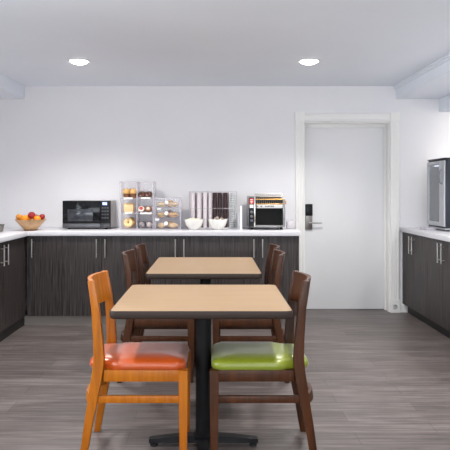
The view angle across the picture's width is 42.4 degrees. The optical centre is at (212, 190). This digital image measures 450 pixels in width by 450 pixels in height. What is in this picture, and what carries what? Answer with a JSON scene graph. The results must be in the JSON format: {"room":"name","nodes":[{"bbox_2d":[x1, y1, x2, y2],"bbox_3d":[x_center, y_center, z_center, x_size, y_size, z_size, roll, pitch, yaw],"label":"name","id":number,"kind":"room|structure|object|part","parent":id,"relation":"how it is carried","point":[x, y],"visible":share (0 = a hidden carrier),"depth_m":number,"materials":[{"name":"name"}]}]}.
{"room":"hotel breakfast room","nodes":[
{"label":"hotel breakfast room","id":0,"kind":"room"},
{"bbox_2d":[0,73,23,98],"bbox_3d":[-2.230,-1.068,1.840,0.380,0.138,8.880,0,0,0],"label":"soffit","id":1,"kind":"structure","parent":0,"point":[9,88],"depth_m":5.94,"materials":[{"name":"paint"}]},
{"bbox_2d":[0,86,449,311],"bbox_3d":[0.180,0.087,6.390,5.440,2.448,0.220,0,0,0],"label":"wall","id":2,"kind":"structure","parent":0,"point":[58,144],"depth_m":6.28,"materials":[{"name":"paint"}]},
{"bbox_2d":[295,122,303,272],"bbox_3d":[0.937,0.212,6.268,0.096,1.918,0.025,0,0,0],"label":"trim","id":3,"kind":"structure","parent":2,"relation":"attached to","point":[299,126],"depth_m":6.25,"materials":[{"name":"paint"}]},
{"bbox_2d":[295,112,304,121],"bbox_3d":[0.937,-0.799,6.263,0.104,0.105,0.034,0,0,0],"label":"trim","id":4,"kind":"structure","parent":2,"relation":"attached to","point":[299,116],"depth_m":6.25,"materials":[{"name":"paint"}]},
{"bbox_2d":[304,122,389,311],"bbox_3d":[1.450,0.282,6.370,0.929,2.057,0.176,0,0,0],"label":"door","id":5,"kind":"structure","parent":2,"relation":"in","point":[347,164],"depth_m":6.40,"materials":[{"name":"paint"}]},
{"bbox_3d":[1.055,0.286,6.393,0.078,0.280,0.021,0,0,0],"label":"lock plate","id":6,"kind":"part","parent":5,"relation":"part of","materials":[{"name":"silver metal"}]},
{"bbox_2d":[305,113,389,121],"bbox_3d":[1.450,-0.794,6.266,0.931,0.095,0.028,0,0,0],"label":"trim","id":7,"kind":"structure","parent":2,"relation":"attached to","point":[309,117],"depth_m":6.26,"materials":[{"name":"paint"}]},
{"bbox_2d":[390,122,398,299],"bbox_3d":[1.964,0.212,6.268,0.096,1.918,0.025,0,0,0],"label":"trim","id":8,"kind":"structure","parent":2,"relation":"attached to","point":[394,126],"depth_m":6.25,"materials":[{"name":"paint"}]},
{"bbox_2d":[390,299,399,312],"bbox_3d":[1.964,1.241,6.261,0.104,0.140,0.036,0,0,0],"label":"trim","id":9,"kind":"structure","parent":2,"relation":"attached to","point":[394,304],"depth_m":6.25,"materials":[{"name":"paint"}]},
{"bbox_2d":[390,112,399,121],"bbox_3d":[1.964,-0.799,6.263,0.104,0.105,0.034,0,0,0],"label":"trim","id":10,"kind":"structure","parent":2,"relation":"attached to","point":[394,116],"depth_m":6.25,"materials":[{"name":"paint"}]},
{"bbox_2d":[400,303,407,311],"bbox_3d":[2.068,1.261,6.272,0.100,0.100,0.016,0,0,0],"label":"baseboard","id":11,"kind":"structure","parent":2,"relation":"attached to","point":[403,308],"depth_m":6.26,"materials":[{"name":"paint"}]},
{"bbox_2d":[393,53,449,88],"bbox_3d":[1.966,-1.117,1.839,0.028,0.040,8.878,0,0,0],"label":"trim","id":12,"kind":"structure","parent":2,"relation":"attached to","point":[446,58],"depth_m":5.39,"materials":[{"name":"paint"}]},
{"bbox_2d":[408,307,449,337],"bbox_3d":[2.111,1.264,5.152,0.015,0.094,2.244,0,0,0],"label":"baseboard","id":13,"kind":"structure","parent":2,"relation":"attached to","point":[414,313],"depth_m":5.61,"materials":[{"name":"black wood"}]},
{"bbox_2d":[0,310,449,449],"bbox_3d":[0.180,1.361,2.030,5.440,0.100,9.500,0,0,0],"label":"floor","id":14,"kind":"structure","parent":0,"point":[378,379],"depth_m":3.81,"materials":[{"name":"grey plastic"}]},
{"bbox_2d":[0,242,4,331],"bbox_3d":[-2.101,0.828,4.659,0.630,0.777,0.756,0,0,0],"label":"base cabinet","id":15,"kind":"object","parent":14,"relation":"on","point":[1,244],"visible":0.94,"depth_m":5.00,"materials":[{"name":"grey laminate"}]},
{"bbox_3d":[-1.835,0.829,4.848,0.019,0.772,0.375,0,0,0],"label":"door","id":16,"kind":"part","parent":15,"relation":"part of","materials":[{"name":"grey laminate"}]},
{"bbox_2d":[0,317,23,341],"bbox_3d":[-1.853,1.264,4.591,0.015,0.094,2.143,0,0,0],"label":"baseboard","id":17,"kind":"structure","parent":14,"relation":"on","point":[14,327],"depth_m":5.31,"materials":[{"name":"black wood"}]},
{"bbox_2d":[3,237,24,329],"bbox_3d":[-2.101,0.828,5.341,0.630,0.777,0.600,0,0,0],"label":"base cabinet","id":18,"kind":"object","parent":14,"relation":"on","point":[14,268],"visible":0.7,"depth_m":5.31,"materials":[{"name":"grey laminate"}]},
{"bbox_2d":[27,236,61,315],"bbox_3d":[-1.640,0.828,5.941,0.339,0.777,0.670,0,0,0],"label":"base cabinet","id":19,"kind":"object","parent":14,"relation":"on","point":[44,253],"visible":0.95,"depth_m":5.64,"materials":[{"name":"grey laminate"}]},
{"bbox_2d":[62,236,140,315],"bbox_3d":[-1.088,0.828,5.941,0.762,0.777,0.670,0,0,0],"label":"base cabinet","id":20,"kind":"object","parent":14,"relation":"on","point":[82,256],"visible":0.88,"depth_m":5.64,"materials":[{"name":"grey laminate"}]},
{"bbox_3d":[-1.279,0.829,5.654,0.378,0.772,0.019,0,0,0],"label":"door","id":21,"kind":"part","parent":20,"relation":"part of","materials":[{"name":"grey laminate"}]},
{"bbox_3d":[-1.046,0.556,5.626,0.012,0.180,0.040,0,0,0],"label":"handle","id":22,"kind":"part","parent":20,"relation":"part of","materials":[{"name":"metal"}]},
{"bbox_3d":[-0.897,0.829,5.654,0.378,0.772,0.019,0,0,0],"label":"door","id":23,"kind":"part","parent":20,"relation":"part of","materials":[{"name":"grey laminate"}]},
{"bbox_2d":[81,270,190,449],"bbox_3d":[-0.388,0.874,2.995,0.531,0.875,0.392,0,0,0],"label":"dining chair","id":24,"kind":"object","parent":14,"relation":"on","point":[112,361],"visible":1,"depth_m":2.81,"materials":[{"name":"orange wood"}]},
{"bbox_3d":[-0.588,0.874,2.819,0.122,0.875,0.032,0,0,0],"label":"leg","id":25,"kind":"part","parent":24,"relation":"part of","materials":[{"name":"orange wood"}]},
{"bbox_3d":[-0.599,0.513,2.995,0.083,0.152,0.332,0,0,0],"label":"backrest","id":26,"kind":"part","parent":24,"relation":"part of","materials":[{"name":"orange wood"}]},
{"bbox_3d":[-0.588,0.874,3.171,0.122,0.875,0.032,0,0,0],"label":"leg","id":27,"kind":"part","parent":24,"relation":"part of","materials":[{"name":"orange wood"}]},
{"bbox_2d":[90,342,188,369],"bbox_3d":[-0.371,0.841,2.995,0.483,0.056,0.374,0,0,0],"label":"seat cushion","id":28,"kind":"object","parent":24,"relation":"on","point":[127,355],"depth_m":2.86,"materials":[{"name":"orange leather"}]},
{"bbox_3d":[-0.342,0.897,2.995,0.417,0.055,0.366,0,0,0],"label":"seat rail","id":29,"kind":"part","parent":24,"relation":"part of","materials":[{"name":"orange wood"}]},
{"bbox_3d":[-0.144,1.090,2.821,0.044,0.442,0.044,0,0,0],"label":"leg","id":30,"kind":"part","parent":24,"relation":"part of","materials":[{"name":"orange wood"}]},
{"bbox_3d":[-0.144,1.090,3.169,0.044,0.442,0.044,0,0,0],"label":"leg","id":31,"kind":"part","parent":24,"relation":"part of","materials":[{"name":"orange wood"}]},
{"bbox_2d":[117,249,195,382],"bbox_3d":[-0.396,0.874,4.150,0.531,0.875,0.392,0,0,0],"label":"dining chair","id":32,"kind":"object","parent":14,"relation":"on","point":[130,263],"visible":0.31,"depth_m":3.97,"materials":[{"name":"brown wood"}]},
{"bbox_3d":[-0.596,0.874,3.974,0.122,0.875,0.032,0,0,0],"label":"leg","id":33,"kind":"part","parent":32,"relation":"part of","materials":[{"name":"brown wood"}]},
{"bbox_3d":[-0.607,0.513,4.150,0.083,0.152,0.332,0,0,0],"label":"backrest","id":34,"kind":"part","parent":32,"relation":"part of","materials":[{"name":"brown wood"}]},
{"bbox_3d":[-0.596,0.874,4.326,0.122,0.875,0.032,0,0,0],"label":"leg","id":35,"kind":"part","parent":32,"relation":"part of","materials":[{"name":"brown wood"}]},
{"bbox_3d":[-0.349,0.897,4.150,0.417,0.055,0.366,0,0,0],"label":"seat rail","id":36,"kind":"part","parent":32,"relation":"part of","materials":[{"name":"brown wood"}]},
{"bbox_3d":[-0.152,1.090,3.976,0.044,0.442,0.044,0,0,0],"label":"leg","id":37,"kind":"part","parent":32,"relation":"part of","materials":[{"name":"brown wood"}]},
{"bbox_3d":[-0.152,1.090,4.324,0.044,0.442,0.044,0,0,0],"label":"leg","id":38,"kind":"part","parent":32,"relation":"part of","materials":[{"name":"brown wood"}]},
{"bbox_2d":[25,315,296,324],"bbox_3d":[-0.511,1.264,5.673,2.658,0.094,0.015,0,0,0],"label":"baseboard","id":39,"kind":"structure","parent":14,"relation":"on","point":[29,320],"depth_m":5.67,"materials":[{"name":"black wood"}]},
{"bbox_2d":[134,244,195,362],"bbox_3d":[-0.369,0.874,4.620,0.531,0.875,0.392,0,0,0],"label":"dining chair","id":40,"kind":"object","parent":14,"relation":"on","point":[140,250],"visible":0.1,"depth_m":4.45,"materials":[{"name":"brown wood"}]},
{"bbox_3d":[-0.570,0.874,4.444,0.122,0.875,0.032,0,0,0],"label":"leg","id":41,"kind":"part","parent":40,"relation":"part of","materials":[{"name":"brown wood"}]},
{"bbox_3d":[-0.581,0.513,4.620,0.083,0.152,0.332,0,0,0],"label":"backrest","id":42,"kind":"part","parent":40,"relation":"part of","materials":[{"name":"brown wood"}]},
{"bbox_3d":[-0.570,0.874,4.796,0.122,0.875,0.032,0,0,0],"label":"leg","id":43,"kind":"part","parent":40,"relation":"part of","materials":[{"name":"brown wood"}]},
{"bbox_2d":[141,236,218,284],"bbox_3d":[-0.324,0.828,5.941,0.762,0.777,0.670,0,0,0],"label":"base cabinet","id":44,"kind":"object","parent":14,"relation":"on","point":[157,246],"visible":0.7,"depth_m":5.64,"materials":[{"name":"grey laminate"}]},
{"bbox_2d":[0,227,299,242],"bbox_3d":[-0.785,0.414,4.889,3.266,0.046,2.778,0,0,0],"label":"countertop","id":45,"kind":"structure","parent":44,"relation":"on","point":[8,233],"depth_m":5.62,"materials":[{"name":"white stone"}]},
{"bbox_2d":[15,219,45,230],"bbox_3d":[-1.812,0.336,5.765,0.304,0.110,0.304,0,0,0],"label":"fruit bowl","id":46,"kind":"object","parent":45,"relation":"on","point":[27,225],"visible":0.9,"depth_m":5.68,"materials":[{"name":"brown wood"}]},
{"bbox_2d":[16,214,21,219],"bbox_3d":[-1.914,0.260,5.731,0.067,0.066,0.065,0,0,-18],"label":"orange","id":47,"kind":"object","parent":46,"relation":"in","point":[18,216],"visible":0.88,"depth_m":5.71,"materials":[{"name":"orange food"}]},
{"bbox_2d":[21,215,28,219],"bbox_3d":[-1.852,0.273,5.703,0.074,0.072,0.074,0,0,0],"label":"orange","id":48,"kind":"object","parent":46,"relation":"in","point":[24,217],"visible":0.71,"depth_m":5.68,"materials":[{"name":"orange food"}]},
{"bbox_2d":[28,212,35,218],"bbox_3d":[-1.787,0.240,5.719,0.073,0.069,0.074,0,0,24],"label":"apple","id":49,"kind":"object","parent":46,"relation":"in","point":[31,215],"visible":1,"depth_m":5.69,"materials":[{"name":"red food"}]},
{"bbox_2d":[63,200,115,228],"bbox_3d":[-1.293,0.245,6.089,0.492,0.292,0.352,0,0,0],"label":"microwave oven","id":50,"kind":"object","parent":45,"relation":"on","point":[76,213],"visible":1,"depth_m":5.92,"materials":[{"name":"black metal"}]},
{"bbox_3d":[-1.345,0.215,5.923,0.383,0.227,0.014,0,0,0],"label":"oven door","id":51,"kind":"part","parent":50,"relation":"part of","materials":[{"name":"black glass"}]},
{"bbox_3d":[-1.100,0.215,5.923,0.100,0.227,0.014,0,0,0],"label":"control panel","id":52,"kind":"part","parent":50,"relation":"part of","materials":[{"name":"black plastic"}]},
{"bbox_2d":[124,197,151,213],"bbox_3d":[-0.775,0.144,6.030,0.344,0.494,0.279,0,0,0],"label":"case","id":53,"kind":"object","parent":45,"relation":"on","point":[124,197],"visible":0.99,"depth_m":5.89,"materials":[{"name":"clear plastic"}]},
{"bbox_2d":[123,188,129,196],"bbox_3d":[-0.893,0.024,5.975,0.077,0.102,0.077,0,0,0],"label":"muffin","id":54,"kind":"object","parent":53,"relation":"on","point":[126,192],"visible":0.94,"depth_m":5.95,"materials":[{"name":"orange food"}]},
{"bbox_2d":[123,218,132,227],"bbox_3d":[-0.868,0.326,5.945,0.105,0.100,0.059,0,0,0],"label":"bagel","id":55,"kind":"object","parent":53,"relation":"on","point":[125,222],"visible":1,"depth_m":5.93,"materials":[{"name":"beige food"}]},
{"bbox_2d":[124,203,133,212],"bbox_3d":[-0.864,0.172,5.940,0.102,0.100,0.014,0,0,0],"label":"bread slice","id":56,"kind":"object","parent":53,"relation":"on","point":[128,207],"visible":1,"depth_m":5.93,"materials":[{"name":"beige food"}]},
{"bbox_2d":[130,188,136,197],"bbox_3d":[-0.819,0.024,5.975,0.077,0.102,0.077,0,0,0],"label":"muffin","id":57,"kind":"object","parent":53,"relation":"on","point":[133,192],"visible":0.98,"depth_m":5.95,"materials":[{"name":"orange food"}]},
{"bbox_2d":[138,206,144,211],"bbox_3d":[-0.734,0.185,5.933,0.068,0.062,0.057,0,0,0],"label":"pastry","id":58,"kind":"object","parent":53,"relation":"on","point":[140,208],"visible":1,"depth_m":5.92,"materials":[{"name":"food"}]},
{"bbox_2d":[138,191,144,197],"bbox_3d":[-0.732,0.036,5.949,0.072,0.065,0.055,0,0,0],"label":"doughnut","id":59,"kind":"object","parent":53,"relation":"on","point":[141,192],"visible":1,"depth_m":5.94,"materials":[{"name":"food"}]},
{"bbox_2d":[139,221,144,227],"bbox_3d":[-0.729,0.343,5.946,0.067,0.066,0.071,0,0,0],"label":"bun","id":60,"kind":"object","parent":53,"relation":"on","point":[141,223],"visible":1,"depth_m":5.93,"materials":[{"name":"white food"}]},
{"bbox_2d":[145,206,151,211],"bbox_3d":[-0.662,0.185,5.933,0.068,0.062,0.057,0,0,0],"label":"pastry","id":61,"kind":"object","parent":53,"relation":"on","point":[147,208],"visible":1,"depth_m":5.92,"materials":[{"name":"brown food"}]},
{"bbox_2d":[145,191,151,196],"bbox_3d":[-0.664,0.036,5.949,0.072,0.065,0.055,0,0,0],"label":"doughnut","id":62,"kind":"object","parent":53,"relation":"on","point":[147,192],"visible":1,"depth_m":5.94,"materials":[{"name":"food"}]},
{"bbox_2d":[146,221,152,227],"bbox_3d":[-0.652,0.343,5.944,0.070,0.066,0.074,0,0,0],"label":"bun","id":63,"kind":"object","parent":53,"relation":"on","point":[149,224],"visible":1,"depth_m":5.93,"materials":[{"name":"white food"}]},
{"bbox_2d":[155,201,168,225],"bbox_3d":[-0.460,0.231,6.009,0.271,0.321,0.282,0,0,0],"label":"case","id":64,"kind":"object","parent":45,"relation":"on","point":[166,202],"visible":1,"depth_m":5.87,"materials":[{"name":"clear plastic"}]},
{"bbox_2d":[157,212,164,216],"bbox_3d":[-0.528,0.244,5.950,0.084,0.052,0.072,0,0,0],"label":"bread roll","id":65,"kind":"object","parent":64,"relation":"on","point":[161,214],"visible":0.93,"depth_m":5.93,"materials":[{"name":"beige food"}]},
{"bbox_2d":[157,223,164,227],"bbox_3d":[-0.528,0.352,5.952,0.085,0.053,0.069,0,0,0],"label":"bread roll","id":66,"kind":"object","parent":64,"relation":"in","point":[160,225],"visible":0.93,"depth_m":5.93,"materials":[{"name":"beige food"}]},
{"bbox_2d":[157,202,165,206],"bbox_3d":[-0.528,0.138,5.949,0.087,0.053,0.074,0,0,0],"label":"bread roll","id":67,"kind":"object","parent":64,"relation":"on","point":[160,204],"visible":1,"depth_m":5.93,"materials":[{"name":"beige food"}]},
{"bbox_2d":[168,223,177,227],"bbox_3d":[-0.409,0.352,5.952,0.101,0.053,0.068,0,0,0],"label":"bread roll","id":68,"kind":"object","parent":64,"relation":"in","point":[171,225],"visible":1,"depth_m":5.93,"materials":[{"name":"beige food"}]},
{"bbox_2d":[168,202,177,206],"bbox_3d":[-0.409,0.138,5.949,0.104,0.052,0.074,0,0,0],"label":"bread roll","id":69,"kind":"object","parent":64,"relation":"on","point":[171,204],"visible":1,"depth_m":5.93,"materials":[{"name":"beige food"}]},
{"bbox_2d":[168,212,177,216],"bbox_3d":[-0.409,0.244,5.950,0.104,0.053,0.073,0,0,0],"label":"bread roll","id":70,"kind":"object","parent":64,"relation":"on","point":[172,214],"visible":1,"depth_m":5.93,"materials":[{"name":"beige food"}]},
{"bbox_2d":[185,219,202,229],"bbox_3d":[-0.192,0.339,5.870,0.192,0.104,0.192,0,0,0],"label":"serving bowl","id":71,"kind":"object","parent":45,"relation":"on","point":[191,224],"visible":0.94,"depth_m":5.80,"materials":[{"name":"white ceramic"}]},
{"bbox_2d":[189,191,236,228],"bbox_3d":[0.000,0.197,6.055,0.496,0.389,0.110,0,0,0],"label":"rack","id":72,"kind":"object","parent":45,"relation":"on","point":[195,192],"visible":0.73,"depth_m":6.11,"materials":[{"name":"white plastic"}]},
{"bbox_2d":[203,219,206,227],"bbox_3d":[-0.082,0.338,6.050,0.050,0.085,0.050,0,0,0],"label":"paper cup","id":73,"kind":"object","parent":72,"relation":"in","point":[204,220],"visible":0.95,"depth_m":6.03,"materials":[{"name":"white paper"}]},
{"bbox_2d":[208,219,226,229],"bbox_3d":[0.049,0.339,5.870,0.192,0.104,0.192,0,0,0],"label":"serving bowl","id":74,"kind":"object","parent":45,"relation":"on","point":[216,224],"visible":0.93,"depth_m":5.80,"materials":[{"name":"white ceramic"}]},
{"bbox_2d":[237,212,239,228],"bbox_3d":[0.262,0.304,5.960,0.030,0.174,0.100,0,0,0],"label":"card holder","id":75,"kind":"object","parent":45,"relation":"on","point":[238,212],"visible":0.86,"depth_m":5.92,"materials":[{"name":"white plastic"}]},
{"bbox_2d":[239,206,242,229],"bbox_3d":[0.281,0.273,5.860,0.031,0.237,0.100,0,0,0],"label":"card holder","id":76,"kind":"object","parent":45,"relation":"on","point":[240,206],"visible":0.94,"depth_m":5.82,"materials":[{"name":"white plastic"}]},
{"bbox_2d":[247,194,285,229],"bbox_3d":[0.550,0.209,6.003,0.381,0.364,0.374,0,0,0],"label":"toaster","id":77,"kind":"object","parent":45,"relation":"on","point":[266,210],"visible":1,"depth_m":5.88,"materials":[{"name":"grey metal"}]},
{"bbox_3d":[0.393,0.213,5.844,0.065,0.295,0.012,0,0,0],"label":"control panel","id":78,"kind":"part","parent":77,"relation":"part of","materials":[{"name":"black plastic"}]},
{"bbox_3d":[0.421,0.209,5.843,0.014,0.308,0.013,0,0,0],"label":"panel frame","id":79,"kind":"part","parent":77,"relation":"part of","materials":[{"name":"silver metal"}]},
{"bbox_2d":[287,222,294,227],"bbox_3d":[0.809,0.348,6.050,0.088,0.086,0.100,0,0,0],"label":"box","id":80,"kind":"object","parent":45,"relation":"on","point":[289,224],"visible":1,"depth_m":6.01,"materials":[{"name":"plastic"}]},
{"bbox_3d":[-0.515,0.829,5.654,0.378,0.772,0.019,0,0,0],"label":"door","id":81,"kind":"part","parent":44,"relation":"part of","materials":[{"name":"grey laminate"}]},
{"bbox_3d":[-0.282,0.556,5.626,0.012,0.180,0.040,0,0,0],"label":"handle","id":82,"kind":"part","parent":44,"relation":"part of","materials":[{"name":"metal"}]},
{"bbox_3d":[-0.133,0.829,5.654,0.378,0.772,0.019,0,0,0],"label":"door","id":83,"kind":"part","parent":44,"relation":"part of","materials":[{"name":"grey laminate"}]},
{"bbox_2d":[109,285,292,449],"bbox_3d":[-0.055,0.933,3.065,0.858,0.755,0.770,0,0,0],"label":"dining table","id":84,"kind":"object","parent":14,"relation":"on","point":[202,303],"visible":0.97,"depth_m":2.95,"materials":[{"name":"beige laminate"}]},
{"bbox_2d":[145,257,261,361],"bbox_3d":[-0.063,0.933,4.385,0.792,0.755,0.980,0,0,0],"label":"dining table","id":85,"kind":"object","parent":14,"relation":"on","point":[205,269],"visible":0.56,"depth_m":4.16,"materials":[{"name":"beige laminate"}]},
{"bbox_2d":[219,244,281,341],"bbox_3d":[0.280,0.874,4.620,0.531,0.875,0.392,0,0,0],"label":"dining chair","id":86,"kind":"object","parent":14,"relation":"on","point":[271,246],"visible":0.06,"depth_m":4.78,"materials":[{"name":"brown wood"}]},
{"bbox_3d":[0.480,0.874,4.796,0.122,0.875,0.032,0,0,0],"label":"leg","id":87,"kind":"part","parent":86,"relation":"part of","materials":[{"name":"brown wood"}]},
{"bbox_3d":[0.490,0.513,4.620,0.083,0.152,0.332,0,0,0],"label":"backrest","id":88,"kind":"part","parent":86,"relation":"part of","materials":[{"name":"brown wood"}]},
{"bbox_2d":[213,249,289,382],"bbox_3d":[0.263,0.874,4.150,0.531,0.875,0.392,0,0,0],"label":"dining chair","id":89,"kind":"object","parent":14,"relation":"on","point":[277,261],"visible":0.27,"depth_m":3.97,"materials":[{"name":"brown wood"}]},
{"bbox_3d":[0.019,1.090,3.976,0.044,0.442,0.044,0,0,0],"label":"leg","id":90,"kind":"part","parent":89,"relation":"part of","materials":[{"name":"brown wood"}]},
{"bbox_3d":[0.216,0.897,4.150,0.417,0.055,0.366,0,0,0],"label":"seat rail","id":91,"kind":"part","parent":89,"relation":"part of","materials":[{"name":"brown wood"}]},
{"bbox_3d":[0.463,0.874,4.326,0.122,0.875,0.032,0,0,0],"label":"leg","id":92,"kind":"part","parent":89,"relation":"part of","materials":[{"name":"brown wood"}]},
{"bbox_3d":[0.473,0.513,4.150,0.083,0.152,0.332,0,0,0],"label":"backrest","id":93,"kind":"part","parent":89,"relation":"part of","materials":[{"name":"brown wood"}]},
{"bbox_3d":[0.463,0.874,3.974,0.122,0.875,0.032,0,0,0],"label":"leg","id":94,"kind":"part","parent":89,"relation":"part of","materials":[{"name":"brown wood"}]},
{"bbox_2d":[219,236,296,315],"bbox_3d":[0.438,0.828,5.941,0.757,0.777,0.670,0,0,0],"label":"base cabinet","id":95,"kind":"object","parent":14,"relation":"on","point":[256,247],"visible":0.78,"depth_m":5.64,"materials":[{"name":"grey laminate"}]},
{"bbox_3d":[0.248,0.829,5.654,0.376,0.772,0.019,0,0,0],"label":"door","id":96,"kind":"part","parent":95,"relation":"part of","materials":[{"name":"grey laminate"}]},
{"bbox_3d":[0.396,0.556,5.626,0.012,0.180,0.040,0,0,0],"label":"handle","id":97,"kind":"part","parent":95,"relation":"part of","materials":[{"name":"metal"}]},
{"bbox_3d":[0.628,0.829,5.654,0.376,0.772,0.019,0,0,0],"label":"door","id":98,"kind":"part","parent":95,"relation":"part of","materials":[{"name":"grey laminate"}]},
{"bbox_2d":[210,270,316,449],"bbox_3d":[0.249,0.874,2.995,0.531,0.875,0.392,0,0,0],"label":"dining chair","id":99,"kind":"object","parent":14,"relation":"on","point":[287,361],"visible":1,"depth_m":2.81,"materials":[{"name":"brown wood"}]},
{"bbox_3d":[0.006,1.090,2.821,0.044,0.442,0.044,0,0,0],"label":"leg","id":100,"kind":"part","parent":99,"relation":"part of","materials":[{"name":"brown wood"}]},
{"bbox_3d":[0.203,0.897,2.995,0.417,0.055,0.366,0,0,0],"label":"seat rail","id":101,"kind":"part","parent":99,"relation":"part of","materials":[{"name":"brown wood"}]},
{"bbox_2d":[211,342,308,369],"bbox_3d":[0.234,0.841,2.995,0.483,0.056,0.374,0,0,0],"label":"seat cushion","id":102,"kind":"object","parent":99,"relation":"on","point":[224,355],"depth_m":2.86,"materials":[{"name":"green leather"}]},
{"bbox_3d":[0.450,0.874,3.171,0.122,0.875,0.032,0,0,0],"label":"leg","id":103,"kind":"part","parent":99,"relation":"part of","materials":[{"name":"brown wood"}]},
{"bbox_3d":[0.461,0.513,2.995,0.083,0.152,0.332,0,0,0],"label":"backrest","id":104,"kind":"part","parent":99,"relation":"part of","materials":[{"name":"brown wood"}]},
{"bbox_3d":[0.450,0.874,2.819,0.122,0.875,0.032,0,0,0],"label":"leg","id":105,"kind":"part","parent":99,"relation":"part of","materials":[{"name":"brown wood"}]},
{"bbox_2d":[297,236,298,307],"bbox_3d":[0.828,0.875,5.960,0.019,0.872,0.631,0,0,0],"label":"end panel","id":106,"kind":"object","parent":14,"relation":"on","point":[297,236],"visible":0.14,"depth_m":5.64,"materials":[{"name":"grey laminate"}]},
{"bbox_2d":[402,232,426,317],"bbox_3d":[2.393,0.828,5.912,0.766,0.777,0.722,0,0,0],"label":"base cabinet","id":107,"kind":"object","parent":14,"relation":"on","point":[414,247],"visible":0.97,"depth_m":5.88,"materials":[{"name":"grey laminate"}]},
{"bbox_3d":[2.058,0.829,6.102,0.019,0.772,0.340,0,0,0],"label":"door","id":108,"kind":"part","parent":107,"relation":"part of","materials":[{"name":"grey laminate"}]},
{"bbox_3d":[2.058,0.829,5.740,0.019,0.772,0.376,0,0,0],"label":"door","id":109,"kind":"part","parent":107,"relation":"part of","materials":[{"name":"grey laminate"}]},
{"bbox_2d":[427,237,449,330],"bbox_3d":[2.393,0.828,5.170,0.766,0.777,0.758,0,0,0],"label":"base cabinet","id":110,"kind":"object","parent":14,"relation":"on","point":[438,251],"visible":0.89,"depth_m":5.25,"materials":[{"name":"grey laminate"}]},
{"bbox_3d":[2.058,0.829,5.360,0.019,0.772,0.376,0,0,0],"label":"door","id":111,"kind":"part","parent":110,"relation":"part of","materials":[{"name":"grey laminate"}]},
{"bbox_3d":[2.029,0.556,5.130,0.040,0.180,0.012,0,0,0],"label":"handle","id":112,"kind":"part","parent":110,"relation":"part of","materials":[{"name":"metal"}]},
{"bbox_3d":[2.058,0.829,4.980,0.019,0.772,0.376,0,0,0],"label":"door","id":113,"kind":"part","parent":110,"relation":"part of","materials":[{"name":"grey laminate"}]},
{"bbox_3d":[2.393,0.828,4.410,0.766,0.777,0.758,0,0,0],"label":"base cabinet","id":114,"kind":"object","parent":14,"relation":"on","visible":0},
{"bbox_2d":[400,227,449,241],"bbox_3d":[2.399,0.414,5.139,0.758,0.046,2.278,0,0,0],"label":"countertop","id":115,"kind":"structure","parent":114,"relation":"on","point":[439,234],"depth_m":5.60,"materials":[{"name":"white stone"}]},
{"bbox_2d":[427,158,449,230],"bbox_3d":[2.432,0.034,5.820,0.477,0.714,0.454,0,0,0],"label":"cooler","id":116,"kind":"object","parent":115,"relation":"on","point":[438,170],"visible":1,"depth_m":5.75,"materials":[{"name":"silver plastic"}]},
{"bbox_3d":[2.236,0.022,5.854,0.004,0.566,0.265,0,0,0],"label":"glass panel","id":117,"kind":"part","parent":116,"relation":"part of","materials":[{"name":"glass"}]},
{"bbox_2d":[0,0,449,85],"bbox_3d":[0.180,-1.187,2.030,5.440,0.100,9.500,0,0,0],"label":"ceiling","id":118,"kind":"structure","parent":0,"point":[124,42],"depth_m":4.38,"materials":[{"name":"paint"}]},
{"bbox_2d":[68,59,89,64],"bbox_3d":[-1.171,-1.121,5.070,0.194,0.029,0.194,0,0,0],"label":"recessed light","id":119,"kind":"object","parent":118,"relation":"in","point":[74,61],"visible":1,"depth_m":5.03,"materials":[{"name":"white plastic"}]},
{"bbox_2d":[298,59,319,64],"bbox_3d":[0.839,-1.121,5.070,0.194,0.029,0.194,0,0,0],"label":"recessed light","id":120,"kind":"object","parent":118,"relation":"in","point":[302,61],"visible":1,"depth_m":5.03,"materials":[{"name":"white plastic"}]},
{"bbox_2d":[396,60,449,98],"bbox_3d":[2.380,-1.068,1.840,0.800,0.138,8.880,0,0,0],"label":"soffit","id":121,"kind":"structure","parent":0,"point":[434,84],"depth_m":5.65,"materials":[{"name":"paint"}]},
{"bbox_2d":[439,95,449,111],"bbox_3d":[2.613,-0.929,1.840,0.334,0.140,8.880,0,0,0],"label":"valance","id":122,"kind":"object","parent":121,"relation":"attached to","point":[444,102],"visible":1,"depth_m":6.13,"materials":[{"name":"paint"}]}
]}

